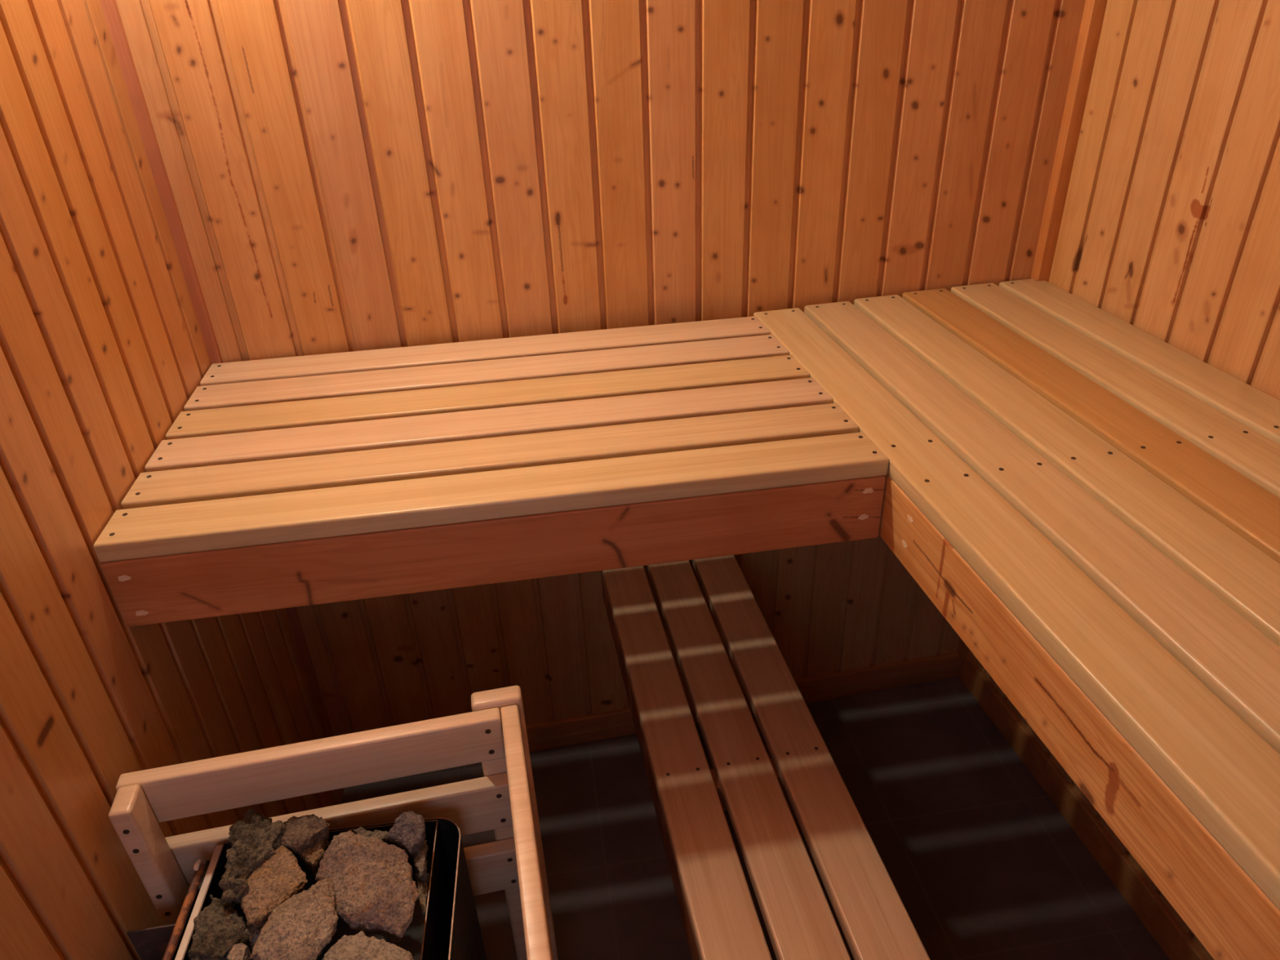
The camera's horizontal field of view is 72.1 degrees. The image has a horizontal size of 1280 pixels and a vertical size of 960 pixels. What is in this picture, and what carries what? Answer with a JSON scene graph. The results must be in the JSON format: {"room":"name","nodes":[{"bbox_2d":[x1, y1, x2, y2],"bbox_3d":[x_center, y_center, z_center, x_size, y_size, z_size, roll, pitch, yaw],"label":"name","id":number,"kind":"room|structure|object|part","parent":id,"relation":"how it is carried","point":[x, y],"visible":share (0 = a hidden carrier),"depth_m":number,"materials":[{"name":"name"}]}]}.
{"room":"sauna","nodes":[
{"label":"sauna","id":0,"kind":"room"},
{"bbox_2d":[0,0,326,959],"bbox_3d":[-0.616,0.268,0.634,0.022,2.378,2.230,-6,31,-7],"label":"wall","id":1,"kind":"structure","parent":0,"point":[103,348],"depth_m":1.10,"materials":[{"name":"brown wood"}]},
{"bbox_2d":[323,787,343,807],"bbox_3d":[-0.569,1.247,1.229,0.022,0.085,2.128,-6,31,-7],"label":"baseboard","id":2,"kind":"structure","parent":1,"relation":"attached to","point":[334,797],"depth_m":2.05,"materials":[{"name":"brown wood"}]},
{"bbox_2d":[115,0,1085,736],"bbox_3d":[0.065,-0.392,1.700,1.790,2.378,0.020,-7,31,-9],"label":"wall","id":3,"kind":"structure","parent":0,"point":[344,175],"depth_m":1.59,"materials":[{"name":"brown wood"}]},
{"bbox_2d":[99,0,333,737],"bbox_3d":[-0.777,-0.307,1.540,0.032,2.303,0.012,-6,31,-7],"label":"trim","id":4,"kind":"structure","parent":3,"relation":"attached to","point":[110,10],"depth_m":1.46,"materials":[{"name":"brown wood"}]},
{"bbox_2d":[93,315,888,626],"bbox_3d":[-0.213,-0.063,1.434,1.040,0.134,0.587,-6,31,-7],"label":"bench","id":5,"kind":"object","parent":3,"relation":"attached to","point":[308,480],"visible":1,"depth_m":1.24,"materials":[{"name":"brown wood"}]},
{"bbox_2d":[525,651,962,752],"bbox_3d":[0.086,0.602,2.272,1.690,0.085,0.019,-7,31,-9],"label":"baseboard","id":6,"kind":"structure","parent":3,"relation":"attached to","point":[552,734],"depth_m":2.32,"materials":[{"name":"brown wood"}]},
{"bbox_2d":[341,676,1169,959],"bbox_3d":[0.349,1.184,1.387,2.120,0.030,2.500,-6,31,-7],"label":"floor","id":7,"kind":"structure","parent":0,"point":[982,863],"depth_m":1.97,"materials":[{"name":"tile"}]},
{"bbox_2d":[126,924,175,959],"bbox_3d":[-0.562,0.862,1.218,0.056,0.758,0.032,-6,31,-7],"label":"plate","id":8,"kind":"object","parent":7,"relation":"on","point":[150,944],"visible":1,"depth_m":1.05,"materials":[{"name":"black metal"}]},
{"bbox_2d":[162,817,487,959],"bbox_3d":[-0.364,0.878,1.161,0.331,0.774,0.397,-5,31,-4],"label":"stove","id":9,"kind":"object","parent":7,"relation":"on","point":[451,930],"visible":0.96,"depth_m":1.12,"materials":[{"name":"metal"}]},
{"bbox_3d":[-0.530,0.574,0.944,0.011,0.010,0.362,-5,31,-4],"label":"rod","id":10,"kind":"part","parent":9,"relation":"part of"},
{"bbox_3d":[-0.521,0.798,1.076,0.002,0.514,0.360,-5,31,-4],"label":"casing","id":11,"kind":"part","parent":9,"relation":"part of","materials":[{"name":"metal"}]},
{"bbox_2d":[187,894,249,959],"bbox_3d":[-0.476,0.523,1.012,0.066,0.058,0.088,-6,31,-7],"label":"stone","id":12,"kind":"object","parent":9,"relation":"in","point":[219,926],"visible":0.88,"depth_m":0.99,"materials":[{"name":"stone"}]},
{"bbox_2d":[226,942,251,959],"bbox_3d":[-0.443,0.534,0.972,0.021,0.032,0.030,-6,31,-7],"label":"stone","id":13,"kind":"object","parent":9,"relation":"in","point":[240,951],"visible":0.97,"depth_m":0.97,"materials":[{"name":"brown stone"}]},
{"bbox_2d":[218,808,286,904],"bbox_3d":[-0.463,0.462,1.067,0.075,0.067,0.122,-6,31,-7],"label":"stone","id":14,"kind":"object","parent":9,"relation":"in","point":[254,838],"visible":0.88,"depth_m":1.05,"materials":[{"name":"stone"}]},
{"bbox_2d":[244,920,262,947],"bbox_3d":[-0.440,0.526,1.014,0.031,0.041,0.034,-6,31,-7],"label":"stone","id":15,"kind":"object","parent":9,"relation":"in","point":[254,932],"visible":0.32,"depth_m":1.00,"materials":[{"name":"brown stone"}]},
{"bbox_2d":[240,845,307,927],"bbox_3d":[-0.437,0.481,1.044,0.074,0.051,0.104,-22,36,-29],"label":"stone","id":16,"kind":"object","parent":9,"relation":"in","point":[281,877],"visible":0.76,"depth_m":1.02,"materials":[{"name":"brown stone"}]},
{"bbox_2d":[248,878,338,959],"bbox_3d":[-0.376,0.496,0.965,0.088,0.062,0.111,-6,31,-7],"label":"stone","id":17,"kind":"object","parent":9,"relation":"in","point":[301,926],"visible":1,"depth_m":0.95,"materials":[{"name":"brown stone"}]},
{"bbox_2d":[280,813,329,859],"bbox_3d":[-0.416,0.448,1.095,0.061,0.051,0.049,-6,31,-7],"label":"stone","id":18,"kind":"object","parent":9,"relation":"in","point":[303,832],"visible":0.96,"depth_m":1.08,"materials":[{"name":"brown stone"}]},
{"bbox_2d":[299,839,325,876],"bbox_3d":[-0.398,0.465,1.087,0.040,0.038,0.036,25,40,37],"label":"stone","id":19,"kind":"object","parent":9,"relation":"in","point":[312,856],"visible":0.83,"depth_m":1.07,"materials":[{"name":"brown stone"}]},
{"bbox_2d":[315,830,419,942],"bbox_3d":[-0.315,0.477,1.027,0.149,0.069,0.109,7,32,15],"label":"stone","id":20,"kind":"object","parent":9,"relation":"in","point":[375,890],"visible":0.98,"depth_m":1.00,"materials":[{"name":"brown stone"}]},
{"bbox_2d":[321,930,413,959],"bbox_3d":[-0.291,0.535,0.941,0.105,0.064,0.085,-6,31,-7],"label":"stone","id":21,"kind":"object","parent":9,"relation":"in","point":[359,946],"visible":1,"depth_m":0.94,"materials":[{"name":"brown stone"}]},
{"bbox_2d":[352,826,391,844],"bbox_3d":[-0.333,0.454,1.100,0.055,0.039,0.020,1,31,6],"label":"stone","id":22,"kind":"object","parent":9,"relation":"in","point":[382,835],"visible":0.35,"depth_m":1.09,"materials":[{"name":"brown stone"}]},
{"bbox_2d":[386,810,426,862],"bbox_3d":[-0.284,0.441,1.089,0.048,0.061,0.047,15,35,26],"label":"stone","id":23,"kind":"object","parent":9,"relation":"in","point":[407,833],"visible":0.88,"depth_m":1.07,"materials":[{"name":"stone"}]},
{"bbox_3d":[-0.368,0.775,1.100,0.331,0.519,0.396,-5,31,-4],"label":"casing","id":24,"kind":"part","parent":9,"relation":"part of","materials":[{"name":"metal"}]},
{"bbox_2d":[412,840,428,880],"bbox_3d":[-0.269,0.471,1.080,0.019,0.038,0.058,-8,31,-9],"label":"stone","id":25,"kind":"object","parent":9,"relation":"in","point":[420,863],"visible":0.84,"depth_m":1.06,"materials":[{"name":"stone"}]},
{"bbox_2d":[414,871,430,921],"bbox_3d":[-0.260,0.511,1.068,0.018,0.048,0.063,-11,32,-14],"label":"stone","id":26,"kind":"object","parent":9,"relation":"in","point":[423,886],"visible":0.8,"depth_m":1.05,"materials":[{"name":"stone"}]},
{"bbox_2d":[108,685,558,959],"bbox_3d":[-0.314,0.858,1.073,0.492,0.896,0.685,-8,31,-9],"label":"guard","id":27,"kind":"object","parent":7,"relation":"on","point":[494,735],"visible":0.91,"depth_m":1.11,"materials":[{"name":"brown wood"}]},
{"bbox_3d":[-0.592,0.758,1.261,0.026,0.894,0.045,-8,31,-9],"label":"post","id":28,"kind":"part","parent":27,"relation":"part of","materials":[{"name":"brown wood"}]},
{"bbox_3d":[-0.405,0.363,1.118,0.461,0.074,0.024,-8,31,-9],"label":"rail","id":29,"kind":"part","parent":27,"relation":"part of","materials":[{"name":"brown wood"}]},
{"bbox_3d":[-0.401,0.474,1.184,0.461,0.086,0.024,-8,31,-9],"label":"rail","id":30,"kind":"part","parent":27,"relation":"part of","materials":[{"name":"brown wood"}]},
{"bbox_3d":[-0.396,0.591,1.253,0.461,0.085,0.024,-8,31,-9],"label":"rail","id":31,"kind":"part","parent":27,"relation":"part of","materials":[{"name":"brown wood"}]},
{"bbox_3d":[-0.175,0.667,1.385,0.066,0.896,0.029,-8,31,-9],"label":"post","id":32,"kind":"part","parent":27,"relation":"part of","materials":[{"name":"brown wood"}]},
{"bbox_3d":[-0.105,0.478,0.904,0.023,0.074,0.622,-8,31,-9],"label":"rail","id":33,"kind":"part","parent":27,"relation":"part of","materials":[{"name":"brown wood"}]},
{"bbox_3d":[-0.100,0.590,0.970,0.023,0.086,0.622,-8,31,-9],"label":"rail","id":34,"kind":"part","parent":27,"relation":"part of","materials":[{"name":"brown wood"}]},
{"bbox_3d":[-0.096,0.706,1.039,0.023,0.085,0.622,-8,31,-9],"label":"rail","id":35,"kind":"part","parent":27,"relation":"part of","materials":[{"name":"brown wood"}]},
{"bbox_2d":[600,555,930,959],"bbox_3d":[0.252,0.913,1.236,0.289,0.597,2.129,-7,31,-8],"label":"bench","id":36,"kind":"object","parent":7,"relation":"on","point":[720,919],"visible":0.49,"depth_m":1.39,"materials":[{"name":"brown wood"}]},
{"bbox_3d":[0.121,0.742,1.106,0.030,0.105,2.092,-7,31,-8],"label":"rail","id":37,"kind":"part","parent":36,"relation":"part of","materials":[{"name":"brown wood"}]},
{"bbox_2d":[970,0,1279,959],"bbox_3d":[1.083,0.074,0.850,0.020,2.378,2.380,-8,31,-9],"label":"wall","id":38,"kind":"structure","parent":0,"point":[1170,228],"depth_m":1.45,"materials":[{"name":"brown wood"}]},
{"bbox_2d":[753,278,1279,959],"bbox_3d":[0.747,0.204,0.920,0.638,0.132,2.146,-8,31,-9],"label":"bench","id":39,"kind":"object","parent":38,"relation":"attached to","point":[1090,503],"visible":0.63,"depth_m":1.06,"materials":[{"name":"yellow wood"}]},
{"bbox_2d":[956,0,1107,660],"bbox_3d":[0.831,-0.518,1.789,0.031,2.303,0.045,-6,31,-7],"label":"trim","id":40,"kind":"structure","parent":38,"relation":"attached to","point":[1094,11],"depth_m":1.69,"materials":[{"name":"brown wood"}]},
{"bbox_2d":[959,656,1208,959],"bbox_3d":[1.104,1.048,1.454,0.019,0.085,2.230,-8,31,-9],"label":"baseboard","id":41,"kind":"structure","parent":38,"relation":"attached to","point":[1177,944],"depth_m":1.93,"materials":[{"name":"brown wood"}]}
]}

